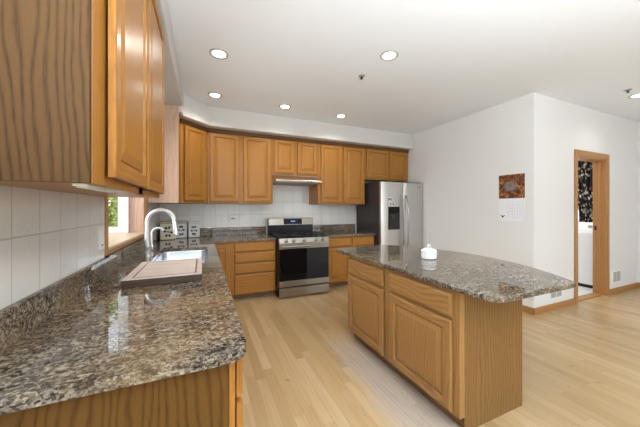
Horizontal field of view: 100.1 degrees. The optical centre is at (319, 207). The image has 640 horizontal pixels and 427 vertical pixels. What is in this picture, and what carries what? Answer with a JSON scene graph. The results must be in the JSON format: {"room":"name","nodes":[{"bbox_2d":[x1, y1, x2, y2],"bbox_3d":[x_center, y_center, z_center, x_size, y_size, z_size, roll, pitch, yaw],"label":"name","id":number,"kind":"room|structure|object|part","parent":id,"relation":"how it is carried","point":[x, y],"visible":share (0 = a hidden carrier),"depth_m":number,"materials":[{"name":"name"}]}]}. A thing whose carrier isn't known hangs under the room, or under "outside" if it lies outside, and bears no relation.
{"room":"kitchen","nodes":[
{"label":"kitchen","id":0,"kind":"room"},
{"bbox_2d":[148,203,159,233],"bbox_3d":[-0.920,-0.058,0.384,0.140,2.875,8.540,0,0,-24],"label":"wall","id":1,"kind":"structure","parent":0,"point":[155,219],"depth_m":3.74,"materials":[{"name":"grey tile"}]},
{"bbox_2d":[0,185,104,309],"bbox_3d":[-1.110,0.135,1.008,0.012,0.430,1.735,0,0,-24],"label":"tile backsplash","id":2,"kind":"structure","parent":1,"relation":"attached to","point":[46,237],"depth_m":1.11,"materials":[{"name":"white tile"}]},
{"bbox_2d":[98,226,103,249],"bbox_3d":[-1.419,0.195,1.743,0.010,0.150,0.095,0,0,-24],"label":"light switch","id":3,"kind":"object","parent":2,"relation":"attached to","point":[100,229],"visible":1,"depth_m":1.73,"materials":[{"name":"white plastic"}]},
{"bbox_2d":[0,229,159,353],"bbox_3d":[-1.700,0.398,2.383,0.029,0.136,3.909,0,0,-24],"label":"backsplash","id":4,"kind":"structure","parent":1,"relation":"attached to","point":[17,320],"depth_m":1.17,"materials":[{"name":"stone"}]},
{"bbox_2d":[0,0,163,197],"bbox_3d":[-1.040,-0.675,1.287,0.361,1.210,1.308,0,0,-24],"label":"upper cabinet","id":5,"kind":"object","parent":1,"relation":"attached to","point":[82,81],"visible":1,"depth_m":0.74,"materials":[{"name":"brown wood"}]},
{"bbox_3d":[-0.797,-0.675,0.690,0.328,1.210,0.019,0,0,-24],"label":"panel","id":6,"kind":"part","parent":5,"relation":"part of","materials":[{"name":"brown wood"}]},
{"bbox_2d":[72,183,117,192],"bbox_3d":[-0.768,-0.067,0.931,0.038,0.012,0.320,0,0,-24],"label":"light","id":7,"kind":"object","parent":5,"relation":"attached to","point":[78,185],"visible":0.98,"depth_m":0.85,"materials":[{"name":"white plastic"}]},
{"bbox_2d":[77,187,115,192],"bbox_3d":[-0.768,-0.062,0.931,0.029,0.003,0.280,0,0,-24],"label":"diffuser","id":8,"kind":"object","parent":7,"relation":"attached to","point":[102,189],"depth_m":0.92,"materials":[{"name":"white plastic"}]},
{"bbox_3d":[-0.917,-0.675,1.352,0.020,1.210,1.288,0,0,-24],"label":"frame","id":9,"kind":"part","parent":5,"relation":"part of","materials":[{"name":"brown wood"}]},
{"bbox_3d":[-0.779,-0.675,1.112,0.022,1.150,0.538,0,0,-24],"label":"door","id":10,"kind":"part","parent":5,"relation":"part of","materials":[{"name":"brown wood"}]},
{"bbox_3d":[-0.776,-0.675,1.114,0.014,1.027,0.415,0,0,-24],"label":"panel","id":11,"kind":"part","parent":5,"relation":"part of","materials":[{"name":"brown wood"}]},
{"bbox_3d":[-1.024,-0.675,1.673,0.022,1.150,0.605,0,0,-24],"label":"door","id":12,"kind":"part","parent":5,"relation":"part of","materials":[{"name":"brown wood"}]},
{"bbox_3d":[-1.020,-0.675,1.674,0.014,1.027,0.482,0,0,-24],"label":"panel","id":13,"kind":"part","parent":5,"relation":"part of","materials":[{"name":"brown wood"}]},
{"bbox_2d":[105,197,147,255],"bbox_3d":[-2.041,-0.237,2.366,0.652,1.305,1.490,0,0,-24],"label":"window","id":14,"kind":"structure","parent":1,"relation":"in","point":[132,211],"depth_m":2.96,"materials":[{"name":"brown wood"}]},
{"bbox_3d":[-2.346,-0.225,2.918,0.331,0.951,0.035,0,0,-24],"label":"sash","id":15,"kind":"part","parent":14,"relation":"part of","materials":[{"name":"white plastic"}]},
{"bbox_3d":[-2.098,-0.239,2.319,0.470,1.025,1.370,0,0,-24],"label":"frame","id":16,"kind":"part","parent":14,"relation":"part of","materials":[{"name":"white plastic"}]},
{"bbox_3d":[-2.010,0.284,2.358,0.602,0.022,1.330,0,0,-24],"label":"sill","id":17,"kind":"part","parent":14,"relation":"part of","materials":[{"name":"brown wood"}]},
{"bbox_2d":[148,104,207,203],"bbox_3d":[-1.966,-0.672,3.840,0.708,1.214,1.062,0,0,-24],"label":"upper cabinet","id":18,"kind":"object","parent":1,"relation":"attached to","point":[185,141],"visible":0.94,"depth_m":3.65,"materials":[{"name":"brown wood"}]},
{"bbox_3d":[-1.927,-0.672,3.291,0.339,1.214,0.024,0,0,-24],"label":"panel","id":19,"kind":"part","parent":18,"relation":"part of","materials":[{"name":"brown wood"}]},
{"bbox_3d":[-1.797,-0.623,3.834,0.008,1.105,0.481,0,0,21],"label":"frame","id":20,"kind":"part","parent":18,"relation":"part of","materials":[{"name":"brown wood"}]},
{"bbox_3d":[-1.778,-1.177,3.827,0.032,0.053,0.501,0,0,21],"label":"trim","id":21,"kind":"part","parent":18,"relation":"part of","materials":[{"name":"brown wood"}]},
{"bbox_3d":[-1.776,-0.620,3.826,0.022,1.039,0.371,0,0,21],"label":"door","id":22,"kind":"part","parent":18,"relation":"part of","materials":[{"name":"brown wood"}]},
{"bbox_3d":[-1.773,-0.620,3.825,0.014,0.916,0.248,0,0,21],"label":"panel","id":23,"kind":"part","parent":18,"relation":"part of","materials":[{"name":"brown wood"}]},
{"bbox_2d":[156,0,412,149],"bbox_3d":[0.364,-1.350,3.296,4.545,0.290,3.950,0,0,-24],"label":"soffit","id":24,"kind":"structure","parent":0,"point":[190,109],"depth_m":4.17,"materials":[{"name":"paint"}]},
{"bbox_2d":[266,182,368,233],"bbox_3d":[-0.390,-0.058,5.198,4.685,2.875,0.140,0,0,-24],"label":"wall","id":25,"kind":"structure","parent":0,"point":[365,182],"depth_m":5.63,"materials":[{"name":"paint"}]},
{"bbox_2d":[187,226,265,236],"bbox_3d":[-1.737,0.398,4.510,1.663,0.136,0.018,0,0,-24],"label":"backsplash","id":26,"kind":"structure","parent":25,"relation":"attached to","point":[221,231],"depth_m":4.60,"materials":[{"name":"stone"}]},
{"bbox_2d":[207,128,272,203],"bbox_3d":[-1.326,-0.637,4.443,1.000,1.134,0.469,0,0,-24],"label":"upper cabinet","id":27,"kind":"object","parent":25,"relation":"attached to","point":[239,164],"visible":0.97,"depth_m":4.24,"materials":[{"name":"brown wood"}]},
{"bbox_3d":[-1.471,-0.619,4.139,0.425,1.041,0.022,0,0,-24],"label":"door","id":28,"kind":"part","parent":27,"relation":"part of","materials":[{"name":"brown wood"}]},
{"bbox_3d":[-1.470,-0.619,4.136,0.302,0.918,0.014,0,0,-24],"label":"panel","id":29,"kind":"part","parent":27,"relation":"part of","materials":[{"name":"brown wood"}]},
{"bbox_3d":[-1.239,-1.177,4.242,1.000,0.053,0.032,0,0,-24],"label":"trim","id":30,"kind":"part","parent":27,"relation":"part of","materials":[{"name":"brown wood"}]},
{"bbox_3d":[-1.013,-0.619,4.339,0.435,1.041,0.022,0,0,-24],"label":"door","id":31,"kind":"part","parent":27,"relation":"part of","materials":[{"name":"brown wood"}]},
{"bbox_3d":[-1.012,-0.619,4.336,0.312,0.918,0.014,0,0,-24],"label":"panel","id":32,"kind":"part","parent":27,"relation":"part of","materials":[{"name":"brown wood"}]},
{"bbox_2d":[160,185,355,228],"bbox_3d":[-0.880,-0.120,4.902,3.550,1.000,0.012,0,0,-24],"label":"tile backsplash","id":33,"kind":"structure","parent":25,"relation":"attached to","point":[289,201],"depth_m":4.88,"materials":[{"name":"white tile"}]},
{"bbox_2d":[228,216,237,220],"bbox_3d":[-1.499,0.180,4.620,0.150,0.090,0.008,0,0,-24],"label":"wall outlet","id":34,"kind":"object","parent":33,"relation":"attached to","point":[230,218],"visible":1,"depth_m":4.62,"materials":[{"name":"white plastic"}]},
{"bbox_2d":[273,135,317,175],"bbox_3d":[-0.493,-0.884,4.807,0.814,0.639,0.469,0,0,-24],"label":"upper cabinet","id":35,"kind":"object","parent":25,"relation":"attached to","point":[291,155],"visible":0.96,"depth_m":4.61,"materials":[{"name":"brown wood"}]},
{"bbox_3d":[-0.601,-0.866,4.519,0.345,0.546,0.022,0,0,-24],"label":"door","id":36,"kind":"part","parent":35,"relation":"part of","materials":[{"name":"brown wood"}]},
{"bbox_3d":[-0.599,-0.866,4.516,0.222,0.423,0.014,0,0,-24],"label":"panel","id":37,"kind":"part","parent":35,"relation":"part of","materials":[{"name":"brown wood"}]},
{"bbox_3d":[-0.406,-1.177,4.606,0.814,0.053,0.032,0,0,-24],"label":"trim","id":38,"kind":"part","parent":35,"relation":"part of","materials":[{"name":"brown wood"}]},
{"bbox_2d":[273,174,321,185],"bbox_3d":[-0.458,-0.491,4.727,0.811,0.146,0.643,0,0,-24],"label":"range hood","id":39,"kind":"object","parent":35,"relation":"attached to","point":[293,180],"visible":0.84,"depth_m":4.53,"materials":[{"name":"silver metal"}]},
{"bbox_3d":[-0.219,-0.866,4.682,0.232,0.423,0.014,0,0,-24],"label":"panel","id":40,"kind":"part","parent":35,"relation":"part of","materials":[{"name":"brown wood"}]},
{"bbox_3d":[-0.220,-0.866,4.685,0.355,0.546,0.022,0,0,-24],"label":"door","id":41,"kind":"part","parent":35,"relation":"part of","materials":[{"name":"brown wood"}]},
{"bbox_2d":[313,224,354,231],"bbox_3d":[0.264,0.398,5.384,1.017,0.136,0.018,0,0,-24],"label":"backsplash","id":42,"kind":"structure","parent":25,"relation":"attached to","point":[332,227],"depth_m":5.39,"materials":[{"name":"stone"}]},
{"bbox_2d":[309,140,365,204],"bbox_3d":[0.333,-0.637,5.167,0.985,1.134,0.469,0,0,-24],"label":"upper cabinet","id":43,"kind":"object","parent":25,"relation":"attached to","point":[341,166],"visible":0.96,"depth_m":4.95,"materials":[{"name":"brown wood"}]},
{"bbox_3d":[0.209,-0.619,4.869,0.287,0.918,0.014,0,0,-24],"label":"panel","id":44,"kind":"part","parent":43,"relation":"part of","materials":[{"name":"brown wood"}]},
{"bbox_3d":[0.208,-0.619,4.872,0.410,1.041,0.022,0,0,-24],"label":"door","id":45,"kind":"part","parent":43,"relation":"part of","materials":[{"name":"brown wood"}]},
{"bbox_3d":[0.420,-1.177,4.967,0.985,0.053,0.032,0,0,-24],"label":"trim","id":46,"kind":"part","parent":43,"relation":"part of","materials":[{"name":"brown wood"}]},
{"bbox_3d":[0.646,-0.619,5.063,0.435,1.041,0.022,0,0,-24],"label":"door","id":47,"kind":"part","parent":43,"relation":"part of","materials":[{"name":"brown wood"}]},
{"bbox_3d":[0.647,-0.619,5.060,0.312,0.918,0.014,0,0,-24],"label":"panel","id":48,"kind":"part","parent":43,"relation":"part of","materials":[{"name":"brown wood"}]},
{"bbox_2d":[365,146,408,181],"bbox_3d":[1.270,-0.879,5.576,1.055,0.649,0.469,0,0,-24],"label":"upper cabinet","id":49,"kind":"object","parent":25,"relation":"attached to","point":[381,163],"visible":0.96,"depth_m":5.36,"materials":[{"name":"brown wood"}]},
{"bbox_3d":[1.134,-0.861,5.276,0.510,0.556,0.022,0,0,-24],"label":"door","id":50,"kind":"part","parent":49,"relation":"part of","materials":[{"name":"brown wood"}]},
{"bbox_3d":[1.135,-0.861,5.273,0.387,0.433,0.014,0,0,-24],"label":"panel","id":51,"kind":"part","parent":49,"relation":"part of","materials":[{"name":"brown wood"}]},
{"bbox_3d":[1.357,-1.177,5.376,1.055,0.053,0.032,0,0,-24],"label":"trim","id":52,"kind":"part","parent":49,"relation":"part of","materials":[{"name":"brown wood"}]},
{"bbox_3d":[1.608,-0.861,5.483,0.465,0.556,0.022,0,0,-24],"label":"door","id":53,"kind":"part","parent":49,"relation":"part of","materials":[{"name":"brown wood"}]},
{"bbox_3d":[1.609,-0.861,5.480,0.342,0.433,0.014,0,0,-24],"label":"panel","id":54,"kind":"part","parent":49,"relation":"part of","materials":[{"name":"brown wood"}]},
{"bbox_2d":[167,0,639,134],"bbox_3d":[2.636,-1.555,1.860,7.840,0.120,8.680,0,0,-24],"label":"ceiling","id":55,"kind":"structure","parent":0,"point":[456,59],"depth_m":2.65,"materials":[{"name":"white paint"}]},
{"bbox_2d":[208,92,221,97],"bbox_3d":[-1.389,-1.488,3.545,0.176,0.014,0.176,0,0,-24],"label":"recessed light","id":56,"kind":"object","parent":55,"relation":"in","point":[211,94],"visible":1,"depth_m":3.53,"materials":[{"name":"grey metal"}]},
{"bbox_2d":[209,48,228,58],"bbox_3d":[-0.979,-1.488,2.596,0.176,0.014,0.176,0,0,-24],"label":"recessed light","id":57,"kind":"object","parent":55,"relation":"in","point":[217,53],"visible":1,"depth_m":2.59,"materials":[{"name":"grey metal"}]},
{"bbox_2d":[279,104,290,108],"bbox_3d":[-0.515,-1.488,3.947,0.176,0.014,0.176,0,0,-24],"label":"recessed light","id":58,"kind":"object","parent":55,"relation":"in","point":[282,106],"visible":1,"depth_m":3.93,"materials":[{"name":"grey metal"}]},
{"bbox_2d":[336,114,345,117],"bbox_3d":[0.341,-1.488,4.355,0.176,0.014,0.176,0,0,-24],"label":"recessed light","id":59,"kind":"object","parent":55,"relation":"in","point":[338,115],"visible":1,"depth_m":4.34,"materials":[{"name":"grey metal"}]},
{"bbox_2d":[380,50,398,60],"bbox_3d":[0.678,-1.488,2.626,0.176,0.014,0.176,0,0,-24],"label":"recessed light","id":60,"kind":"object","parent":55,"relation":"in","point":[389,55],"visible":1,"depth_m":2.61,"materials":[{"name":"grey metal"}]},
{"bbox_2d":[628,93,639,98],"bbox_3d":[4.220,-1.488,3.555,0.176,0.014,0.176,0,0,-24],"label":"recessed light","id":61,"kind":"object","parent":55,"relation":"in","point":[638,94],"visible":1,"depth_m":3.56,"materials":[{"name":"grey metal"}]},
{"bbox_2d":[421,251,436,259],"bbox_3d":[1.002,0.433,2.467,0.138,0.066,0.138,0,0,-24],"label":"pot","id":62,"kind":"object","parent":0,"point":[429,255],"depth_m":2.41,"materials":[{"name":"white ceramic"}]},
{"bbox_2d":[233,285,639,426],"bbox_3d":[2.663,1.428,1.872,7.900,0.104,8.680,0,0,-24],"label":"floor","id":63,"kind":"structure","parent":0,"point":[303,364],"depth_m":2.28,"materials":[{"name":"brown wood"}]},
{"bbox_2d":[0,358,242,426],"bbox_3d":[-1.240,0.942,2.228,0.748,0.877,3.185,0,0,-24],"label":"base cabinet","id":64,"kind":"object","parent":63,"relation":"on","point":[211,397],"visible":0.15,"depth_m":0.82,"materials":[{"name":"brown wood"}]},
{"bbox_2d":[0,226,275,414],"bbox_3d":[-0.956,0.416,2.722,1.663,0.172,3.944,0,0,-24],"label":"countertop","id":65,"kind":"structure","parent":64,"relation":"on","point":[82,334],"depth_m":0.99,"materials":[{"name":"stone"}]},
{"bbox_2d":[151,227,163,253],"bbox_3d":[-1.655,0.329,2.716,0.131,0.274,0.057,0,0,-24],"label":"tap","id":66,"kind":"object","parent":65,"relation":"on","point":[153,229],"visible":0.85,"depth_m":2.71,"materials":[{"name":"silver metal"}]},
{"bbox_2d":[143,208,178,257],"bbox_3d":[-1.532,0.234,2.590,0.302,0.464,0.095,0,0,-24],"label":"kitchen faucet","id":67,"kind":"object","parent":65,"relation":"on","point":[147,247],"visible":1,"depth_m":2.55,"materials":[{"name":"silver metal"}]},
{"bbox_2d":[121,258,201,287],"bbox_3d":[-1.069,0.442,1.898,0.430,0.046,0.585,0,0,-24],"label":"cutting board","id":68,"kind":"object","parent":65,"relation":"on","point":[150,273],"visible":1,"depth_m":1.71,"materials":[{"name":"brown wood"}]},
{"bbox_2d":[160,221,175,239],"bbox_3d":[-2.248,0.331,3.962,0.211,0.269,0.126,0,0,-30],"label":"canister","id":69,"kind":"object","parent":65,"relation":"on","point":[167,234],"visible":0.8,"depth_m":3.90,"materials":[{"name":"beige metal"}]},
{"bbox_3d":[-2.248,0.215,3.962,0.211,0.037,0.126,0,0,-30],"label":"lid","id":70,"kind":"part","parent":69,"relation":"part of","materials":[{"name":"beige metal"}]},
{"bbox_2d":[163,226,172,236],"bbox_3d":[-2.217,0.345,3.909,0.126,0.158,0.001,0,0,-30],"label":"print","id":71,"kind":"object","parent":69,"relation":"attached to","point":[168,230],"depth_m":3.91},
{"bbox_2d":[155,250,207,262],"bbox_3d":[-1.376,0.598,2.684,0.505,0.190,1.060,0,0,-24],"label":"sink","id":72,"kind":"object","parent":65,"relation":"in","point":[191,254],"visible":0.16,"depth_m":3.13,"materials":[{"name":"metal"}]},
{"bbox_2d":[176,221,186,237],"bbox_3d":[-2.169,0.333,4.181,0.171,0.264,0.126,0,0,-29],"label":"canister","id":73,"kind":"object","parent":65,"relation":"on","point":[182,225],"visible":0.76,"depth_m":4.14,"materials":[{"name":"white metal"}]},
{"bbox_2d":[188,221,199,237],"bbox_3d":[-2.018,0.338,4.285,0.171,0.254,0.126,0,0,-29],"label":"canister","id":74,"kind":"object","parent":65,"relation":"on","point":[193,226],"visible":0.99,"depth_m":4.23,"materials":[{"name":"white metal"}]},
{"bbox_3d":[-2.018,0.229,4.285,0.171,0.035,0.126,0,0,-29],"label":"lid","id":75,"kind":"part","parent":74,"relation":"part of","materials":[{"name":"white metal"}]},
{"bbox_3d":[-0.932,0.891,2.361,0.020,0.777,3.184,0,0,-24],"label":"frame","id":76,"kind":"part","parent":64,"relation":"part of","materials":[{"name":"brown wood"}]},
{"bbox_3d":[-0.402,0.590,1.216,0.022,0.140,0.610,0,0,-24],"label":"drawer","id":77,"kind":"part","parent":64,"relation":"part of","materials":[{"name":"brown wood"}]},
{"bbox_3d":[-0.402,0.968,1.216,0.022,0.575,0.610,0,0,-24],"label":"door","id":78,"kind":"part","parent":64,"relation":"part of","materials":[{"name":"brown wood"}]},
{"bbox_2d":[215,240,275,298],"bbox_3d":[-1.266,0.942,4.336,0.940,0.877,0.738,0,0,-24],"label":"base cabinet","id":79,"kind":"object","parent":63,"relation":"on","point":[249,268],"visible":0.73,"depth_m":4.04,"materials":[{"name":"brown wood"}]},
{"bbox_3d":[-1.423,0.905,3.872,0.097,0.617,0.014,0,0,-24],"label":"panel","id":80,"kind":"part","parent":79,"relation":"part of","materials":[{"name":"brown wood"}]},
{"bbox_3d":[-1.425,0.905,3.876,0.220,0.740,0.022,0,0,-24],"label":"door","id":81,"kind":"part","parent":79,"relation":"part of","materials":[{"name":"brown wood"}]},
{"bbox_3d":[-0.982,0.587,4.069,0.607,0.130,0.022,0,0,-24],"label":"drawer","id":82,"kind":"part","parent":79,"relation":"part of","materials":[{"name":"brown wood"}]},
{"bbox_3d":[-0.982,0.743,4.069,0.607,0.142,0.022,0,0,-24],"label":"drawer","id":83,"kind":"part","parent":79,"relation":"part of","materials":[{"name":"brown wood"}]},
{"bbox_3d":[-0.982,0.906,4.069,0.607,0.143,0.022,0,0,-24],"label":"drawer","id":84,"kind":"part","parent":79,"relation":"part of","materials":[{"name":"brown wood"}]},
{"bbox_3d":[-0.982,1.143,4.069,0.607,0.293,0.022,0,0,-24],"label":"drawer","id":85,"kind":"part","parent":79,"relation":"part of","materials":[{"name":"brown wood"}]},
{"bbox_2d":[267,217,328,297],"bbox_3d":[-0.384,0.780,4.538,0.832,1.200,0.875,0,0,-24],"label":"gas range","id":86,"kind":"object","parent":63,"relation":"on","point":[302,255],"visible":0.99,"depth_m":4.23,"materials":[{"name":"silver metal"}]},
{"bbox_2d":[270,233,325,238],"bbox_3d":[-0.370,0.469,4.514,0.822,0.021,0.630,0,0,-24],"label":"cooktop","id":87,"kind":"object","parent":86,"relation":"in","point":[277,235],"depth_m":4.31,"materials":[{"name":"black metal"}]},
{"bbox_3d":[-0.241,1.292,4.215,0.820,0.133,0.039,0,0,-24],"label":"storage drawer","id":88,"kind":"part","parent":86,"relation":"part of","materials":[{"name":"silver metal"}]},
{"bbox_3d":[-0.241,0.832,4.216,0.820,0.567,0.037,0,0,-24],"label":"oven door","id":89,"kind":"part","parent":86,"relation":"part of","materials":[{"name":"black glass"}]},
{"bbox_3d":[-0.240,0.587,4.213,0.824,0.082,0.039,0,0,-24],"label":"door rail","id":90,"kind":"part","parent":86,"relation":"part of","materials":[{"name":"silver metal"}]},
{"bbox_3d":[-0.240,1.161,4.213,0.824,0.087,0.039,0,0,-24],"label":"door rail","id":91,"kind":"part","parent":86,"relation":"part of","materials":[{"name":"silver metal"}]},
{"bbox_3d":[-0.241,0.503,4.215,0.828,0.077,0.041,0,0,-24],"label":"control panel","id":92,"kind":"part","parent":86,"relation":"part of","materials":[{"name":"silver metal"}]},
{"bbox_3d":[-0.220,0.585,4.168,0.768,0.030,0.066,0,0,-24],"label":"door handle","id":93,"kind":"part","parent":86,"relation":"part of","materials":[{"name":"silver metal"}]},
{"bbox_2d":[328,235,373,286],"bbox_3d":[0.407,0.942,5.066,1.000,0.877,0.738,0,0,-24],"label":"base cabinet","id":94,"kind":"object","parent":63,"relation":"on","point":[338,262],"visible":0.32,"depth_m":4.66,"materials":[{"name":"brown wood"}]},
{"bbox_3d":[0.332,0.983,4.639,0.327,0.462,0.014,0,0,-24],"label":"panel","id":95,"kind":"part","parent":94,"relation":"part of","materials":[{"name":"brown wood"}]},
{"bbox_3d":[0.330,0.595,4.642,0.450,0.140,0.022,0,0,-24],"label":"drawer","id":96,"kind":"part","parent":94,"relation":"part of","materials":[{"name":"brown wood"}]},
{"bbox_3d":[0.330,0.983,4.642,0.450,0.585,0.022,0,0,-24],"label":"door","id":97,"kind":"part","parent":94,"relation":"part of","materials":[{"name":"brown wood"}]},
{"bbox_2d":[313,224,374,237],"bbox_3d":[0.406,0.416,5.060,1.017,0.172,0.749,0,0,-24],"label":"countertop","id":98,"kind":"structure","parent":94,"relation":"on","point":[332,230],"depth_m":5.26,"materials":[{"name":"stone"}]},
{"bbox_3d":[0.782,0.595,4.839,0.435,0.140,0.022,0,0,-24],"label":"drawer","id":99,"kind":"part","parent":94,"relation":"part of","materials":[{"name":"brown wood"}]},
{"bbox_2d":[357,181,421,247],"bbox_3d":[1.393,0.444,5.337,0.975,1.872,0.932,0,0,-24],"label":"refrigerator","id":100,"kind":"object","parent":63,"relation":"on","point":[400,224],"visible":0.71,"depth_m":4.99,"materials":[{"name":"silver metal"}]},
{"bbox_3d":[1.315,0.403,4.922,0.499,1.755,0.070,0,0,-24],"label":"freezer door","id":101,"kind":"part","parent":100,"relation":"part of","materials":[{"name":"silver metal"}]},
{"bbox_3d":[1.355,0.035,4.894,0.230,0.090,0.002,0,0,-24],"label":"dispenser panel","id":102,"kind":"part","parent":100,"relation":"part of","materials":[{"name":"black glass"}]},
{"bbox_3d":[1.530,0.305,4.939,0.030,1.089,0.094,0,0,-24],"label":"handle","id":103,"kind":"part","parent":100,"relation":"part of","materials":[{"name":"metal"}]},
{"bbox_3d":[1.621,0.305,4.979,0.030,1.089,0.094,0,0,-24],"label":"handle","id":104,"kind":"part","parent":100,"relation":"part of","materials":[{"name":"metal"}]},
{"bbox_3d":[1.764,0.403,5.119,0.470,1.755,0.070,0,0,-24],"label":"fridge door","id":105,"kind":"part","parent":100,"relation":"part of","materials":[{"name":"silver metal"}]},
{"bbox_2d":[348,256,521,426],"bbox_3d":[0.847,0.942,2.361,0.648,0.877,1.350,0,0,-24],"label":"kitchen island","id":106,"kind":"object","parent":63,"relation":"on","point":[462,352],"visible":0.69,"depth_m":1.81,"materials":[{"name":"brown wood"}]},
{"bbox_3d":[0.417,0.983,2.555,0.014,0.442,0.467,0,0,-24],"label":"panel","id":107,"kind":"part","parent":106,"relation":"part of","materials":[{"name":"brown wood"}]},
{"bbox_3d":[0.420,0.603,2.557,0.022,0.145,0.590,0,0,-24],"label":"drawer","id":108,"kind":"part","parent":106,"relation":"part of","materials":[{"name":"brown wood"}]},
{"bbox_3d":[0.420,0.983,2.557,0.022,0.565,0.590,0,0,-24],"label":"door","id":109,"kind":"part","parent":106,"relation":"part of","materials":[{"name":"brown wood"}]},
{"bbox_3d":[0.596,0.894,2.252,0.044,0.782,1.350,0,0,-24],"label":"frame","id":110,"kind":"part","parent":106,"relation":"part of","materials":[{"name":"brown wood"}]},
{"bbox_3d":[0.691,0.983,1.927,0.014,0.442,0.467,0,0,-24],"label":"panel","id":111,"kind":"part","parent":106,"relation":"part of","materials":[{"name":"brown wood"}]},
{"bbox_3d":[0.694,0.603,1.929,0.022,0.145,0.590,0,0,-24],"label":"drawer","id":112,"kind":"part","parent":106,"relation":"part of","materials":[{"name":"brown wood"}]},
{"bbox_3d":[0.694,0.983,1.929,0.022,0.565,0.590,0,0,-24],"label":"door","id":113,"kind":"part","parent":106,"relation":"part of","materials":[{"name":"brown wood"}]},
{"bbox_2d":[336,245,575,302],"bbox_3d":[1.041,0.484,2.473,1.118,0.036,1.899,0,0,-24],"label":"island countertop","id":114,"kind":"structure","parent":106,"relation":"on","point":[484,278],"depth_m":1.97,"materials":[{"name":"stone"}]},
{"bbox_2d":[421,233,437,259],"bbox_3d":[1.002,0.340,2.467,0.142,0.251,0.142,0,0,-24],"label":"lidded jar","id":115,"kind":"object","parent":114,"relation":"on","point":[427,253],"visible":1,"depth_m":2.42,"materials":[{"name":"white ceramic"}]},
{"bbox_3d":[1.002,0.383,2.467,0.142,0.032,0.142,0,0,-24],"label":"lid","id":116,"kind":"part","parent":115,"relation":"part of","materials":[{"name":"white ceramic"}]},
{"bbox_3d":[1.147,0.942,1.766,0.575,0.877,0.019,0,0,-24],"label":"panel","id":117,"kind":"part","parent":106,"relation":"part of","materials":[{"name":"brown wood"}]},
{"bbox_2d":[578,222,592,288],"bbox_3d":[4.813,0.825,4.960,0.650,1.110,0.720,0,0,-24],"label":"washing machine","id":118,"kind":"object","parent":63,"relation":"on","point":[585,229],"visible":0.18,"depth_m":4.66,"materials":[{"name":"white metal"}]},
{"bbox_3d":[4.815,0.439,4.961,0.645,0.021,0.710,0,0,-24],"label":"lid","id":119,"kind":"part","parent":118,"relation":"part of","materials":[{"name":"white metal"}]},
{"bbox_2d":[407,97,521,264],"bbox_3d":[2.248,-0.058,4.835,0.140,2.875,2.638,0,0,-24],"label":"wall","id":120,"kind":"structure","parent":0,"point":[459,163],"depth_m":4.28,"materials":[{"name":"white paint"}]},
{"bbox_2d":[499,173,524,221],"bbox_3d":[2.654,-0.138,3.719,0.008,0.655,0.337,0,0,-24],"label":"wall calendar","id":121,"kind":"object","parent":120,"relation":"attached to","point":[512,187],"visible":1,"depth_m":3.70,"materials":[{"name":"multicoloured paper"}]},
{"bbox_2d":[522,305,533,314],"bbox_3d":[2.398,1.337,4.296,0.016,0.085,1.844,0,0,-24],"label":"baseboard","id":122,"kind":"structure","parent":120,"relation":"attached to","point":[526,309],"depth_m":3.52,"materials":[{"name":"brown wood"}]},
{"bbox_2d":[522,93,636,307],"bbox_3d":[4.186,-0.058,4.165,3.155,2.875,0.140,0,0,-24],"label":"wall","id":123,"kind":"structure","parent":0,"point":[552,128],"depth_m":3.76,"materials":[{"name":"white paint"}]},
{"bbox_2d":[534,298,574,314],"bbox_3d":[3.206,1.337,3.652,0.981,0.085,0.016,0,0,-24],"label":"baseboard","id":124,"kind":"structure","parent":123,"relation":"attached to","point":[546,308],"depth_m":3.63,"materials":[{"name":"brown wood"}]},
{"bbox_2d":[550,291,561,299],"bbox_3d":[3.229,1.150,3.664,0.290,0.170,0.010,0,0,-24],"label":"wall register","id":125,"kind":"object","parent":123,"relation":"attached to","point":[557,294],"visible":0.58,"depth_m":3.66,"materials":[{"name":"white plastic"}]},
{"bbox_2d":[574,149,609,303],"bbox_3d":[4.089,0.268,4.117,1.010,2.225,0.170,0,0,-24],"label":"door frame","id":126,"kind":"structure","parent":123,"relation":"attached to","point":[601,162],"depth_m":4.23,"materials":[{"name":"brown wood"}]},
{"bbox_2d":[612,269,620,282],"bbox_3d":[4.832,1.110,4.364,0.270,0.200,0.010,0,0,-24],"label":"wall register","id":127,"kind":"object","parent":123,"relation":"attached to","point":[616,274],"visible":1,"depth_m":4.35,"materials":[{"name":"white plastic"}]},
{"bbox_2d":[610,282,637,294],"bbox_3d":[5.058,1.337,4.460,1.040,0.085,0.016,0,0,-24],"label":"baseboard","id":128,"kind":"structure","parent":123,"relation":"attached to","point":[634,285],"depth_m":4.44,"materials":[{"name":"brown wood"}]},
{"bbox_2d":[637,122,639,282],"bbox_3d":[6.720,-0.058,2.127,0.140,2.875,5.622,0,0,-24],"label":"wall","id":129,"kind":"structure","parent":0,"point":[638,123],"depth_m":4.66,"materials":[{"name":"white paint"}]},
{"bbox_3d":[5.177,-0.058,5.813,0.140,2.875,2.088,0,0,-24],"label":"wall","id":130,"kind":"structure","parent":0,"visible":0},
{"bbox_3d":[5.183,-0.995,5.482,0.110,0.024,1.300,0,0,-24],"label":"curtain rod","id":131,"kind":"object","parent":130,"relation":"attached to","visible":0},
{"bbox_2d":[578,161,592,221],"bbox_3d":[5.237,-0.350,5.245,0.094,1.260,0.624,0,0,-24],"label":"curtain","id":132,"kind":"object","parent":131,"relation":"hanging from","point":[585,169],"visible":0.38,"depth_m":5.26,"materials":[{"name":"fabric"}]},
{"label":"outside","id":133,"kind":"structure","parent":0,"visible":0},
{"bbox_3d":[-9.173,1.780,2.542,13.220,0.100,20.000,0,0,-24],"label":"ground","id":134,"kind":"structure","parent":133,"visible":0},
{"bbox_2d":[108,197,117,226],"bbox_3d":[-4.362,0.106,5.081,1.763,3.251,1.778,0,0,-24],"label":"leafy shrub","id":135,"kind":"object","parent":134,"relation":"on","point":[113,207],"visible":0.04,"depth_m":4.86,"materials":[{"name":"green plant"}]}
]}

